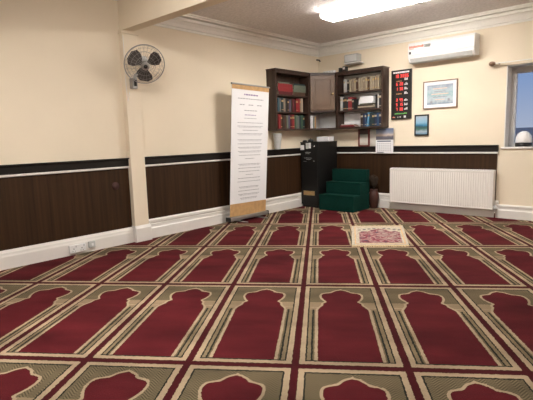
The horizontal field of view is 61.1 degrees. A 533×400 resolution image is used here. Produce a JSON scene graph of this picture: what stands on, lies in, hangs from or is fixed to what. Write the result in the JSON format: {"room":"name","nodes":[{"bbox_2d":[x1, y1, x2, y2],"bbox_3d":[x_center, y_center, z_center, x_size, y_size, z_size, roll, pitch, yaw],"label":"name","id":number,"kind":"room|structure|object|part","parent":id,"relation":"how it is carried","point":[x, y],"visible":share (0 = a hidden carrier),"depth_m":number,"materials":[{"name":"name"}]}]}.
{"room":"mosque","nodes":[
{"label":"mosque","id":0,"kind":"room"},
{"bbox_2d":[0,0,318,164],"bbox_3d":[-2.361,-0.717,4.367,0.200,2.672,10.232,5,10,42],"label":"wall","id":1,"kind":"structure","parent":0,"point":[61,95],"depth_m":4.82,"materials":[{"name":"beige paint"}]},
{"bbox_2d":[68,243,85,253],"bbox_3d":[-1.971,0.503,4.704,0.033,0.082,0.175,5,10,42],"label":"double socket","id":2,"kind":"object","parent":1,"relation":"attached to","point":[76,248],"visible":1,"depth_m":4.69,"materials":[{"name":"white plastic"}]},
{"bbox_2d":[88,240,95,247],"bbox_3d":[-1.865,0.472,4.818,0.034,0.070,0.072,5,10,42],"label":"junction box","id":3,"kind":"object","parent":1,"relation":"attached to","point":[91,244],"visible":1,"depth_m":4.80,"materials":[{"name":"grey plastic"}]},
{"bbox_2d":[112,182,118,189],"bbox_3d":[-1.680,-0.155,5.019,0.001,0.090,0.090,5,10,42],"label":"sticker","id":4,"kind":"object","parent":1,"relation":"attached to","point":[115,185],"visible":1,"depth_m":5.02,"materials":[{"name":"brown"}]},
{"bbox_2d":[117,29,151,242],"bbox_3d":[-1.488,-0.689,5.127,0.092,2.362,0.217,5,10,42],"label":"pillar","id":5,"kind":"structure","parent":1,"relation":"attached to","point":[142,229],"depth_m":5.10,"materials":[{"name":"beige paint"}]},
{"bbox_2d":[123,42,164,99],"bbox_3d":[-1.328,-1.436,4.884,0.441,0.702,0.276,-2,8,-4],"label":"wall fan","id":6,"kind":"object","parent":1,"relation":"attached to","point":[135,58],"visible":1,"depth_m":4.87,"materials":[{"name":"silver metal"}]},
{"bbox_3d":[-1.397,-1.510,4.799,0.170,0.166,0.044,-7,9,-32],"label":"blade","id":7,"kind":"part","parent":6,"relation":"part of","materials":[{"name":"black plastic"}]},
{"bbox_3d":[-1.339,-1.381,4.946,0.166,0.156,0.097,1,8,18],"label":"blade","id":8,"kind":"part","parent":6,"relation":"part of","materials":[{"name":"black plastic"}]},
{"bbox_3d":[-1.222,-1.530,4.882,0.127,0.126,0.164,5,10,42],"label":"blade","id":9,"kind":"part","parent":6,"relation":"part of","materials":[{"name":"black plastic"}]},
{"bbox_2d":[0,155,300,250],"bbox_3d":[-2.298,0.136,4.367,0.012,0.740,9.712,5,10,42],"label":"wall paneling","id":10,"kind":"structure","parent":1,"relation":"attached to","point":[34,209],"depth_m":4.92,"materials":[{"name":"brown wood"}]},
{"bbox_2d":[0,148,300,177],"bbox_3d":[-2.296,-0.287,4.297,0.050,0.116,9.712,5,10,42],"label":"trim","id":11,"kind":"structure","parent":1,"relation":"attached to","point":[13,170],"depth_m":4.91,"materials":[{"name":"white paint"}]},
{"bbox_2d":[273,133,281,148],"bbox_3d":[0.167,-0.898,6.911,0.144,0.242,0.144,5,10,42],"label":"plastic tub","id":12,"kind":"object","parent":11,"relation":"on","point":[276,136],"visible":1,"depth_m":6.86,"materials":[{"name":"white plastic"}]},
{"bbox_2d":[0,192,302,270],"bbox_3d":[-2.277,0.505,4.409,0.040,0.236,9.712,5,10,42],"label":"baseboard","id":13,"kind":"structure","parent":1,"relation":"attached to","point":[172,224],"depth_m":5.14,"materials":[{"name":"white paint"}]},
{"bbox_2d":[117,0,227,30],"bbox_3d":[1.331,-1.743,2.367,7.810,0.310,0.130,5,10,42],"label":"beam","id":14,"kind":"structure","parent":1,"relation":"attached to","point":[133,15],"depth_m":4.53,"materials":[{"name":"beige paint"}]},
{"bbox_2d":[154,13,319,56],"bbox_3d":[-0.276,-2.296,6.287,0.130,0.184,3.607,5,10,42],"label":"trim","id":15,"kind":"structure","parent":1,"relation":"attached to","point":[191,23],"depth_m":6.17,"materials":[{"name":"white paint"}]},
{"bbox_2d":[266,68,309,130],"bbox_3d":[0.353,-1.541,7.022,0.192,0.904,0.852,5,10,42],"label":"bookcase","id":16,"kind":"object","parent":1,"relation":"attached to","point":[273,75],"visible":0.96,"depth_m":6.91,"materials":[{"name":"brown wood"}]},
{"bbox_3d":[0.082,-1.485,6.733,0.180,0.888,0.028,5,10,42],"label":"panel","id":17,"kind":"part","parent":16,"relation":"part of","materials":[{"name":"brown wood"}]},
{"bbox_2d":[277,98,279,110],"bbox_3d":[0.129,-1.432,6.800,0.145,0.200,0.040,5,10,42],"label":"book","id":18,"kind":"object","parent":16,"relation":"on","point":[278,101],"visible":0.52,"depth_m":6.75,"materials":[{"name":"paper"}]},
{"bbox_2d":[277,114,280,128],"bbox_3d":[0.145,-1.188,6.833,0.145,0.215,0.052,5,10,42],"label":"book","id":19,"kind":"object","parent":16,"relation":"on","point":[278,115],"visible":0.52,"depth_m":6.78,"materials":[{"name":"red paper"}]},
{"bbox_2d":[281,98,283,111],"bbox_3d":[0.187,-1.443,6.849,0.146,0.205,0.048,5,10,42],"label":"book","id":20,"kind":"object","parent":16,"relation":"on","point":[282,105],"visible":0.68,"depth_m":6.80,"materials":[{"name":"multicoloured paper"}]},
{"bbox_2d":[282,115,284,128],"bbox_3d":[0.207,-1.191,6.900,0.145,0.200,0.046,5,10,42],"label":"book","id":21,"kind":"object","parent":16,"relation":"on","point":[283,116],"visible":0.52,"depth_m":6.85,"materials":[{"name":"brown paper"}]},
{"bbox_2d":[277,91,292,94],"bbox_3d":[0.238,-1.626,6.883,0.150,0.046,0.335,5,10,42],"label":"book","id":22,"kind":"object","parent":16,"relation":"on","point":[278,92],"visible":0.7,"depth_m":6.82,"materials":[{"name":"red paper"}]},
{"bbox_2d":[277,87,292,91],"bbox_3d":[0.233,-1.678,6.872,0.150,0.058,0.345,5,10,42],"label":"book","id":23,"kind":"object","parent":22,"relation":"on","point":[278,88],"visible":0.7,"depth_m":6.81,"materials":[{"name":"red paper"}]},
{"bbox_2d":[277,83,291,87],"bbox_3d":[0.230,-1.733,6.863,0.150,0.052,0.340,5,10,42],"label":"book","id":24,"kind":"object","parent":23,"relation":"on","point":[278,84],"visible":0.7,"depth_m":6.80,"materials":[{"name":"red paper"}]},
{"bbox_3d":[0.340,-1.980,6.962,0.192,0.016,0.852,5,10,42],"label":"cornice","id":25,"kind":"part","parent":16,"relation":"part of","materials":[{"name":"brown wood"}]},
{"bbox_3d":[0.284,-1.530,7.084,0.008,0.817,0.767,5,10,42],"label":"panel","id":26,"kind":"part","parent":16,"relation":"part of","materials":[{"name":"brown wood"}]},
{"bbox_3d":[0.335,-1.950,6.968,0.180,0.045,0.767,5,10,42],"label":"panel","id":27,"kind":"part","parent":16,"relation":"part of","materials":[{"name":"brown wood"}]},
{"bbox_3d":[0.360,-1.106,7.084,0.180,0.026,0.767,5,10,42],"label":"panel","id":28,"kind":"part","parent":16,"relation":"part of","materials":[{"name":"brown wood"}]},
{"bbox_3d":[0.345,-1.612,7.014,0.160,0.022,0.767,5,10,42],"label":"shelf","id":29,"kind":"part","parent":16,"relation":"part of","materials":[{"name":"brown wood"}]},
{"bbox_3d":[0.352,-1.360,7.049,0.160,0.022,0.767,5,10,42],"label":"shelf","id":30,"kind":"part","parent":16,"relation":"part of","materials":[{"name":"brown wood"}]},
{"bbox_2d":[292,99,294,111],"bbox_3d":[0.368,-1.473,7.051,0.145,0.200,0.050,5,10,42],"label":"book","id":31,"kind":"object","parent":16,"relation":"on","point":[293,100],"visible":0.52,"depth_m":7.00,"materials":[{"name":"red paper"}]},
{"bbox_2d":[292,114,294,128],"bbox_3d":[0.363,-1.226,7.066,0.146,0.215,0.058,5,10,42],"label":"book","id":32,"kind":"object","parent":16,"relation":"on","point":[293,125],"visible":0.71,"depth_m":7.01,"materials":[{"name":"red paper"}]},
{"bbox_2d":[293,92,304,95],"bbox_3d":[0.460,-1.668,7.127,0.150,0.050,0.300,5,10,42],"label":"book","id":33,"kind":"object","parent":16,"relation":"on","point":[294,93],"visible":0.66,"depth_m":7.06,"materials":[{"name":"brown paper"}]},
{"bbox_2d":[293,88,305,92],"bbox_3d":[0.466,-1.720,7.128,0.150,0.052,0.310,5,10,42],"label":"book","id":34,"kind":"object","parent":33,"relation":"on","point":[294,89],"visible":0.66,"depth_m":7.08,"materials":[{"name":"green paper"}]},
{"bbox_2d":[292,85,305,89],"bbox_3d":[0.464,-1.772,7.120,0.150,0.050,0.320,5,10,42],"label":"book","id":35,"kind":"object","parent":34,"relation":"on","point":[293,86],"visible":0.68,"depth_m":7.05,"materials":[{"name":"paper"}]},
{"bbox_3d":[0.619,-1.582,7.324,0.180,0.888,0.045,5,10,42],"label":"panel","id":36,"kind":"part","parent":16,"relation":"part of","materials":[{"name":"brown wood"}]},
{"bbox_2d":[115,0,532,43],"bbox_3d":[0.576,-1.821,1.515,8.210,0.120,10.232,5,10,42],"label":"ceiling","id":37,"kind":"structure","parent":0,"point":[299,19],"depth_m":5.71,"materials":[{"name":"white paint"}]},
{"bbox_2d":[319,0,426,22],"bbox_3d":[1.347,-2.235,5.122,1.600,0.083,0.306,5,10,42],"label":"ceiling light","id":38,"kind":"object","parent":37,"relation":"attached to","point":[376,5],"visible":1,"depth_m":5.24,"materials":[{"name":"white plastic"}]},
{"bbox_2d":[318,20,532,205],"bbox_3d":[3.927,-1.034,5.344,7.810,2.672,0.320,5,10,42],"label":"wall","id":39,"kind":"structure","parent":0,"point":[478,118],"depth_m":6.10,"materials":[{"name":"beige paint"}]},
{"bbox_2d":[309,73,336,129],"bbox_3d":[0.912,-1.613,7.430,0.470,0.904,0.505,5,10,42],"label":"upper cabinet","id":40,"kind":"object","parent":39,"relation":"attached to","point":[322,85],"visible":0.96,"depth_m":7.29,"materials":[{"name":"brown wood"}]},
{"bbox_2d":[310,115,312,127],"bbox_3d":[0.697,-1.282,7.428,0.140,0.208,0.030,5,10,42],"label":"folder","id":41,"kind":"object","parent":40,"relation":"in","point":[311,116],"visible":0.36,"depth_m":7.38,"materials":[{"name":"white plastic"}]},
{"bbox_3d":[0.904,-1.729,7.293,0.407,0.556,0.018,-2,8,-5],"label":"door","id":42,"kind":"part","parent":40,"relation":"part of","materials":[{"name":"brown wood"}]},
{"bbox_3d":[0.896,-2.043,7.374,0.461,0.036,0.505,5,10,42],"label":"panel","id":43,"kind":"part","parent":40,"relation":"part of","materials":[{"name":"brown wood"}]},
{"bbox_3d":[0.905,-1.728,7.279,0.399,0.550,0.010,-2,8,-5],"label":"door moulding","id":44,"kind":"part","parent":40,"relation":"part of","materials":[{"name":"brown wood"}]},
{"bbox_2d":[310,110,335,113],"bbox_3d":[0.913,-1.457,7.455,0.461,0.022,0.505,5,10,42],"label":"shelf","id":45,"kind":"object","parent":40,"relation":"attached to","point":[311,111],"depth_m":7.40,"materials":[{"name":"brown wood"}]},
{"bbox_3d":[0.921,-1.178,7.493,0.461,0.026,0.505,5,10,42],"label":"panel","id":46,"kind":"part","parent":40,"relation":"part of","materials":[{"name":"brown wood"}]},
{"bbox_2d":[344,53,363,64],"bbox_3d":[1.379,-2.222,7.114,0.280,0.137,0.197,5,10,42],"label":"wall light","id":47,"kind":"object","parent":39,"relation":"attached to","point":[350,59],"visible":1,"depth_m":7.04,"materials":[{"name":"grey plastic"}]},
{"bbox_2d":[335,66,389,128],"bbox_3d":[1.497,-1.585,7.102,0.852,0.904,0.212,5,10,42],"label":"bookcase","id":48,"kind":"object","parent":39,"relation":"attached to","point":[345,116],"visible":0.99,"depth_m":7.11,"materials":[{"name":"brown wood"}]},
{"bbox_3d":[1.201,-1.606,7.376,0.045,0.888,0.200,5,10,42],"label":"panel","id":49,"kind":"part","parent":48,"relation":"part of","materials":[{"name":"brown wood"}]},
{"bbox_2d":[340,97,343,110],"bbox_3d":[1.256,-1.559,7.320,0.045,0.215,0.146,5,10,42],"label":"book","id":50,"kind":"object","parent":48,"relation":"on","point":[341,98],"visible":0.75,"depth_m":7.27,"materials":[{"name":"white paper"}]},
{"bbox_2d":[344,97,347,109],"bbox_3d":[1.311,-1.549,7.273,0.040,0.205,0.146,5,10,42],"label":"book","id":51,"kind":"object","parent":48,"relation":"on","point":[345,98],"visible":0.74,"depth_m":7.22,"materials":[{"name":"paper"}]},
{"bbox_2d":[349,79,351,91],"bbox_3d":[1.369,-1.815,7.177,0.029,0.195,0.146,5,10,42],"label":"book","id":52,"kind":"object","parent":48,"relation":"on","point":[350,80],"visible":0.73,"depth_m":7.13,"materials":[{"name":"beige paper"}]},
{"bbox_2d":[348,97,356,109],"bbox_3d":[1.375,-1.541,7.222,0.070,0.200,0.146,5,10,42],"label":"book","id":53,"kind":"object","parent":48,"relation":"on","point":[349,98],"visible":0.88,"depth_m":7.17,"materials":[{"name":"red paper"}]},
{"bbox_2d":[352,78,355,91],"bbox_3d":[1.404,-1.819,7.154,0.033,0.207,0.145,5,10,42],"label":"book","id":54,"kind":"object","parent":48,"relation":"on","point":[352,78],"visible":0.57,"depth_m":7.10,"materials":[{"name":"beige paper"}]},
{"bbox_2d":[352,99,358,109],"bbox_3d":[1.415,-1.523,7.187,0.035,0.170,0.146,5,10,42],"label":"book","id":55,"kind":"object","parent":48,"relation":"on","point":[355,102],"visible":0.94,"depth_m":7.15,"materials":[{"name":"black paper"}]},
{"bbox_2d":[358,78,360,90],"bbox_3d":[1.495,-1.805,7.075,0.033,0.195,0.146,5,10,42],"label":"book","id":56,"kind":"object","parent":48,"relation":"on","point":[359,79],"visible":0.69,"depth_m":7.02,"materials":[{"name":"beige paper"}]},
{"bbox_3d":[1.491,-1.998,7.048,0.767,0.040,0.200,5,10,42],"label":"panel","id":57,"kind":"part","parent":48,"relation":"part of","materials":[{"name":"brown wood"}]},
{"bbox_3d":[1.500,-1.697,7.090,0.767,0.022,0.182,5,10,42],"label":"shelf","id":58,"kind":"part","parent":48,"relation":"part of","materials":[{"name":"brown wood"}]},
{"bbox_3d":[1.508,-1.419,7.128,0.767,0.022,0.182,5,10,42],"label":"shelf","id":59,"kind":"part","parent":48,"relation":"part of","materials":[{"name":"brown wood"}]},
{"bbox_2d":[360,113,363,126],"bbox_3d":[1.540,-1.263,7.121,0.045,0.205,0.146,5,10,42],"label":"book","id":60,"kind":"object","parent":48,"relation":"on","point":[361,114],"visible":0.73,"depth_m":7.07,"materials":[{"name":"paper"}]},
{"bbox_3d":[1.515,-1.151,7.164,0.767,0.026,0.200,5,10,42],"label":"panel","id":61,"kind":"part","parent":48,"relation":"part of","materials":[{"name":"brown wood"}]},
{"bbox_3d":[1.484,-2.025,7.042,0.852,0.016,0.212,5,10,42],"label":"cornice","id":62,"kind":"part","parent":48,"relation":"part of","materials":[{"name":"brown wood"}]},
{"bbox_3d":[1.567,-1.582,7.177,0.767,0.822,0.008,5,10,42],"label":"panel","id":63,"kind":"part","parent":48,"relation":"part of","materials":[{"name":"brown wood"}]},
{"bbox_2d":[361,77,364,90],"bbox_3d":[1.524,-1.808,7.045,0.029,0.207,0.145,5,10,42],"label":"book","id":64,"kind":"object","parent":48,"relation":"on","point":[361,77],"visible":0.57,"depth_m":6.99,"materials":[{"name":"beige paper"}]},
{"bbox_2d":[365,76,367,89],"bbox_3d":[1.583,-1.802,6.992,0.033,0.207,0.146,5,10,42],"label":"book","id":65,"kind":"object","parent":48,"relation":"on","point":[366,77],"visible":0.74,"depth_m":6.94,"materials":[{"name":"beige paper"}]},
{"bbox_2d":[365,113,367,125],"bbox_3d":[1.590,-1.258,7.077,0.030,0.205,0.146,5,10,42],"label":"book","id":66,"kind":"object","parent":48,"relation":"on","point":[366,114],"visible":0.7,"depth_m":7.02,"materials":[{"name":"blue paper"}]},
{"bbox_2d":[367,112,374,125],"bbox_3d":[1.625,-1.261,7.046,0.060,0.218,0.146,5,10,42],"label":"book","id":67,"kind":"object","parent":48,"relation":"on","point":[368,117],"visible":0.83,"depth_m":7.00,"materials":[{"name":"blue paper"}]},
{"bbox_2d":[372,76,374,89],"bbox_3d":[1.669,-1.787,6.907,0.033,0.195,0.146,5,10,42],"label":"book","id":68,"kind":"object","parent":48,"relation":"on","point":[373,77],"visible":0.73,"depth_m":6.85,"materials":[{"name":"beige paper"}]},
{"bbox_2d":[372,113,374,125],"bbox_3d":[1.688,-1.243,6.981,0.040,0.195,0.146,5,10,42],"label":"book","id":69,"kind":"object","parent":48,"relation":"on","point":[373,114],"visible":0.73,"depth_m":6.93,"materials":[{"name":"blue paper"}]},
{"bbox_2d":[375,75,378,88],"bbox_3d":[1.701,-1.790,6.881,0.029,0.207,0.146,5,10,42],"label":"book","id":70,"kind":"object","parent":48,"relation":"on","point":[375,75],"visible":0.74,"depth_m":6.82,"materials":[{"name":"beige paper"}]},
{"bbox_2d":[377,76,380,88],"bbox_3d":[1.734,-1.783,6.861,0.029,0.195,0.146,5,10,42],"label":"book","id":71,"kind":"object","parent":48,"relation":"on","point":[378,77],"visible":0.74,"depth_m":6.81,"materials":[{"name":"beige paper"}]},
{"bbox_2d":[379,93,380,107],"bbox_3d":[1.763,-1.512,6.867,0.034,0.215,0.146,5,10,42],"label":"book","id":72,"kind":"object","parent":48,"relation":"on","point":[379,93],"visible":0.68,"depth_m":6.81,"materials":[{"name":"paper"}]},
{"bbox_3d":[1.798,-1.550,6.842,0.028,0.888,0.200,5,10,42],"label":"panel","id":73,"kind":"part","parent":48,"relation":"part of","materials":[{"name":"brown wood"}]},
{"bbox_3d":[1.591,-1.432,7.036,0.300,0.022,0.150,5,10,42],"label":"book","id":74,"kind":"object","parent":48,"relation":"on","visible":0},
{"bbox_3d":[1.587,-1.454,7.036,0.280,0.020,0.150,5,10,42],"label":"book","id":75,"kind":"object","parent":74,"relation":"on","visible":0},
{"bbox_3d":[1.575,-1.477,7.043,0.270,0.024,0.150,5,10,42],"label":"book","id":76,"kind":"object","parent":75,"relation":"on","visible":0},
{"bbox_3d":[1.578,-1.497,7.037,0.200,0.016,0.150,5,10,42],"label":"book","id":77,"kind":"object","parent":76,"relation":"on","visible":0},
{"bbox_2d":[360,96,375,103],"bbox_3d":[1.585,-1.552,6.994,0.220,0.103,0.140,5,10,42],"label":"box","id":78,"kind":"object","parent":77,"relation":"on","point":[366,99],"visible":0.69,"depth_m":6.93,"materials":[{"name":"white cardboard"}]},
{"bbox_2d":[376,128,393,152],"bbox_3d":[1.826,-0.916,6.982,0.298,0.380,0.004,5,10,42],"label":"wall calendar","id":79,"kind":"object","parent":39,"relation":"attached to","point":[384,136],"visible":1,"depth_m":6.98,"materials":[{"name":"white paper"}]},
{"bbox_2d":[376,128,393,139],"bbox_3d":[1.825,-1.018,6.966,0.292,0.173,0.003,5,10,42],"label":"picture","id":80,"kind":"object","parent":79,"relation":"on","point":[384,133],"depth_m":6.96},
{"bbox_2d":[391,68,411,119],"bbox_3d":[2.020,-1.578,6.751,0.317,0.722,0.034,5,10,42],"label":"board","id":81,"kind":"object","parent":39,"relation":"attached to","point":[401,80],"visible":1,"depth_m":6.73,"materials":[{"name":"black plastic"}]},
{"bbox_2d":[337,154,496,199],"bbox_3d":[2.008,-0.347,6.976,2.856,0.740,0.012,5,10,42],"label":"wainscoting","id":82,"kind":"structure","parent":39,"relation":"attached to","point":[379,165],"depth_m":6.84,"materials":[{"name":"brown wood"}]},
{"bbox_2d":[337,145,498,153],"bbox_3d":[1.996,-0.767,6.892,2.851,0.116,0.050,5,10,42],"label":"trim","id":83,"kind":"structure","parent":39,"relation":"attached to","point":[438,149],"depth_m":6.55,"materials":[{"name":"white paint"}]},
{"bbox_2d":[358,129,369,145],"bbox_3d":[1.562,-0.999,7.231,0.208,0.276,0.012,5,10,42],"label":"photo frame","id":84,"kind":"object","parent":83,"relation":"on","point":[363,134],"visible":1,"depth_m":7.22,"materials":[{"name":"brown wood"}]},
{"bbox_2d":[370,129,375,145],"bbox_3d":[1.685,-0.984,7.122,0.104,0.268,0.004,5,10,42],"label":"leaflet","id":85,"kind":"object","parent":83,"relation":"on","point":[372,131],"visible":1,"depth_m":7.12,"materials":[{"name":"white paper"}]},
{"bbox_2d":[414,114,428,135],"bbox_3d":[2.272,-1.095,6.605,0.212,0.304,0.024,5,10,42],"label":"framed picture","id":86,"kind":"object","parent":39,"relation":"attached to","point":[421,122],"visible":1,"depth_m":6.60,"materials":[{"name":"blue paper"}]},
{"bbox_2d":[416,116,426,133],"bbox_3d":[2.273,-1.096,6.606,0.172,0.264,0.014,5,10,42],"label":"print","id":87,"kind":"object","parent":86,"relation":"attached to","point":[421,121],"depth_m":6.60},
{"bbox_2d":[319,2,532,56],"bbox_3d":[3.741,-2.239,5.010,7.810,0.184,0.130,5,10,42],"label":"trim","id":88,"kind":"structure","parent":39,"relation":"attached to","point":[523,12],"depth_m":6.26,"materials":[{"name":"white paint"}]},
{"bbox_2d":[423,78,457,108],"bbox_3d":[2.452,-1.493,6.376,0.484,0.388,0.024,5,10,42],"label":"framed certificate","id":89,"kind":"object","parent":39,"relation":"attached to","point":[437,94],"visible":1,"depth_m":6.36,"materials":[{"name":"wood frame"},{"name":"printed paper"},{"name":"glass"}]},
{"bbox_2d":[427,83,452,104],"bbox_3d":[2.453,-1.494,6.377,0.368,0.272,0.014,5,10,42],"label":"print","id":90,"kind":"object","parent":89,"relation":"attached to","point":[437,93],"depth_m":6.37},
{"bbox_2d":[389,168,495,217],"bbox_3d":[2.482,-0.130,6.493,1.544,0.642,0.086,5,10,42],"label":"radiator","id":91,"kind":"object","parent":39,"relation":"attached to","point":[463,188],"visible":1,"depth_m":6.39,"materials":[{"name":"metal"}]},
{"bbox_2d":[404,168,493,170],"bbox_3d":[2.486,-0.444,6.449,1.507,0.008,0.056,5,10,42],"label":"grille","id":92,"kind":"object","parent":91,"relation":"attached to","point":[405,169],"depth_m":6.47,"materials":[{"name":"metal"}]},
{"bbox_3d":[3.030,-0.136,6.004,0.008,0.517,0.071,5,10,42],"label":"panel","id":93,"kind":"part","parent":91,"relation":"part of","materials":[{"name":"metal"}]},
{"bbox_2d":[408,32,479,63],"bbox_3d":[2.414,-2.061,6.191,0.900,0.289,0.215,5,10,42],"label":"air conditioner","id":94,"kind":"object","parent":39,"relation":"attached to","point":[465,45],"visible":1,"depth_m":6.08,"materials":[{"name":"white plastic"}]},
{"bbox_2d":[369,193,532,220],"bbox_3d":[3.857,0.196,5.363,7.770,0.236,0.040,5,10,42],"label":"baseboard","id":95,"kind":"structure","parent":39,"relation":"attached to","point":[517,212],"depth_m":6.25,"materials":[{"name":"white paint"}]},
{"bbox_2d":[489,58,532,65],"bbox_3d":[3.500,-1.708,5.329,1.619,0.060,0.109,5,10,42],"label":"curtain rod","id":96,"kind":"object","parent":39,"relation":"attached to","point":[492,63],"visible":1,"depth_m":5.74,"materials":[{"name":"white metal"}]},
{"bbox_3d":[3.513,-1.702,5.285,1.540,0.013,0.014,5,10,42],"label":"rod","id":97,"kind":"part","parent":96,"relation":"part of","materials":[{"name":"white paint"}]},
{"bbox_2d":[501,62,532,148],"bbox_3d":[3.669,-1.167,5.501,1.382,1.062,0.282,5,10,42],"label":"window","id":98,"kind":"structure","parent":39,"relation":"in","point":[519,80],"depth_m":5.91,"materials":[{"name":"white plastic"}]},
{"bbox_3d":[3.664,-0.649,5.549,1.382,0.024,0.222,5,10,42],"label":"sill","id":99,"kind":"part","parent":98,"relation":"part of","materials":[{"name":"white paint"}]},
{"bbox_2d":[515,131,531,146],"bbox_3d":[3.333,-0.793,5.842,0.196,0.200,0.196,5,10,42],"label":"ornament","id":100,"kind":"object","parent":98,"relation":"on","point":[524,138],"visible":1,"depth_m":5.77,"materials":[{"name":"white ceramic"}]},
{"bbox_3d":[3.743,-1.166,5.584,1.182,0.920,0.006,5,10,42],"label":"pane","id":101,"kind":"part","parent":98,"relation":"part of","materials":[{"name":"clear glass"}]},
{"bbox_3d":[0.657,0.944,1.893,8.210,0.120,10.232,5,10,42],"label":"floor","id":102,"kind":"structure","parent":0,"visible":0},
{"bbox_2d":[0,206,532,399],"bbox_3d":[0.608,0.890,1.833,7.728,0.006,9.651,5,10,42],"label":"carpet","id":103,"kind":"object","parent":102,"relation":"on","point":[283,305],"visible":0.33,"depth_m":2.96,"materials":[{"name":"red carpet"}]},
{"bbox_2d":[226,82,269,222],"bbox_3d":[-0.252,-0.652,6.312,0.270,1.882,0.807,5,10,42],"label":"banner","id":104,"kind":"object","parent":103,"relation":"on","point":[249,103],"visible":1,"depth_m":6.28,"materials":[{"name":"white plastic"}]},
{"bbox_3d":[-0.208,-1.564,6.160,0.026,0.020,0.753,10,12,41],"label":"rail","id":105,"kind":"part","parent":104,"relation":"part of","materials":[{"name":"silver metal"}]},
{"bbox_2d":[300,141,336,207],"bbox_3d":[0.875,-0.440,7.535,0.360,1.066,0.568,5,10,42],"label":"filing cabinet","id":106,"kind":"object","parent":103,"relation":"on","point":[318,159],"visible":0.96,"depth_m":7.35,"materials":[{"name":"black metal"}]},
{"bbox_3d":[0.701,-0.423,7.342,0.319,0.937,0.008,5,10,42],"label":"door","id":107,"kind":"part","parent":106,"relation":"part of","materials":[{"name":"black metal"}]},
{"bbox_2d":[317,136,333,141],"bbox_3d":[0.968,-1.006,7.425,0.235,0.080,0.160,5,10,42],"label":"tissue box","id":108,"kind":"object","parent":106,"relation":"on","point":[324,138],"visible":0.93,"depth_m":7.36,"materials":[{"name":"white cardboard"}]},
{"bbox_2d":[319,168,368,212],"bbox_3d":[1.218,-0.166,7.089,0.624,0.624,0.490,5,10,42],"label":"steps","id":109,"kind":"structure","parent":103,"relation":"on","point":[348,191],"depth_m":7.00,"materials":[{"name":"green carpet"}]},
{"bbox_2d":[369,175,378,207],"bbox_3d":[1.696,-0.136,7.126,0.163,0.528,0.166,-4,8,-16],"label":"floor vase","id":110,"kind":"object","parent":103,"relation":"on","point":[373,194],"visible":1,"depth_m":7.08,"materials":[{"name":"brown ceramic"}]},
{"bbox_2d":[351,225,408,246],"bbox_3d":[1.304,0.402,5.197,0.637,0.008,1.171,0,8,10],"label":"rug","id":111,"kind":"object","parent":103,"relation":"on","point":[384,235],"visible":1,"depth_m":5.11,"materials":[{"name":"fabric"}]}
]}

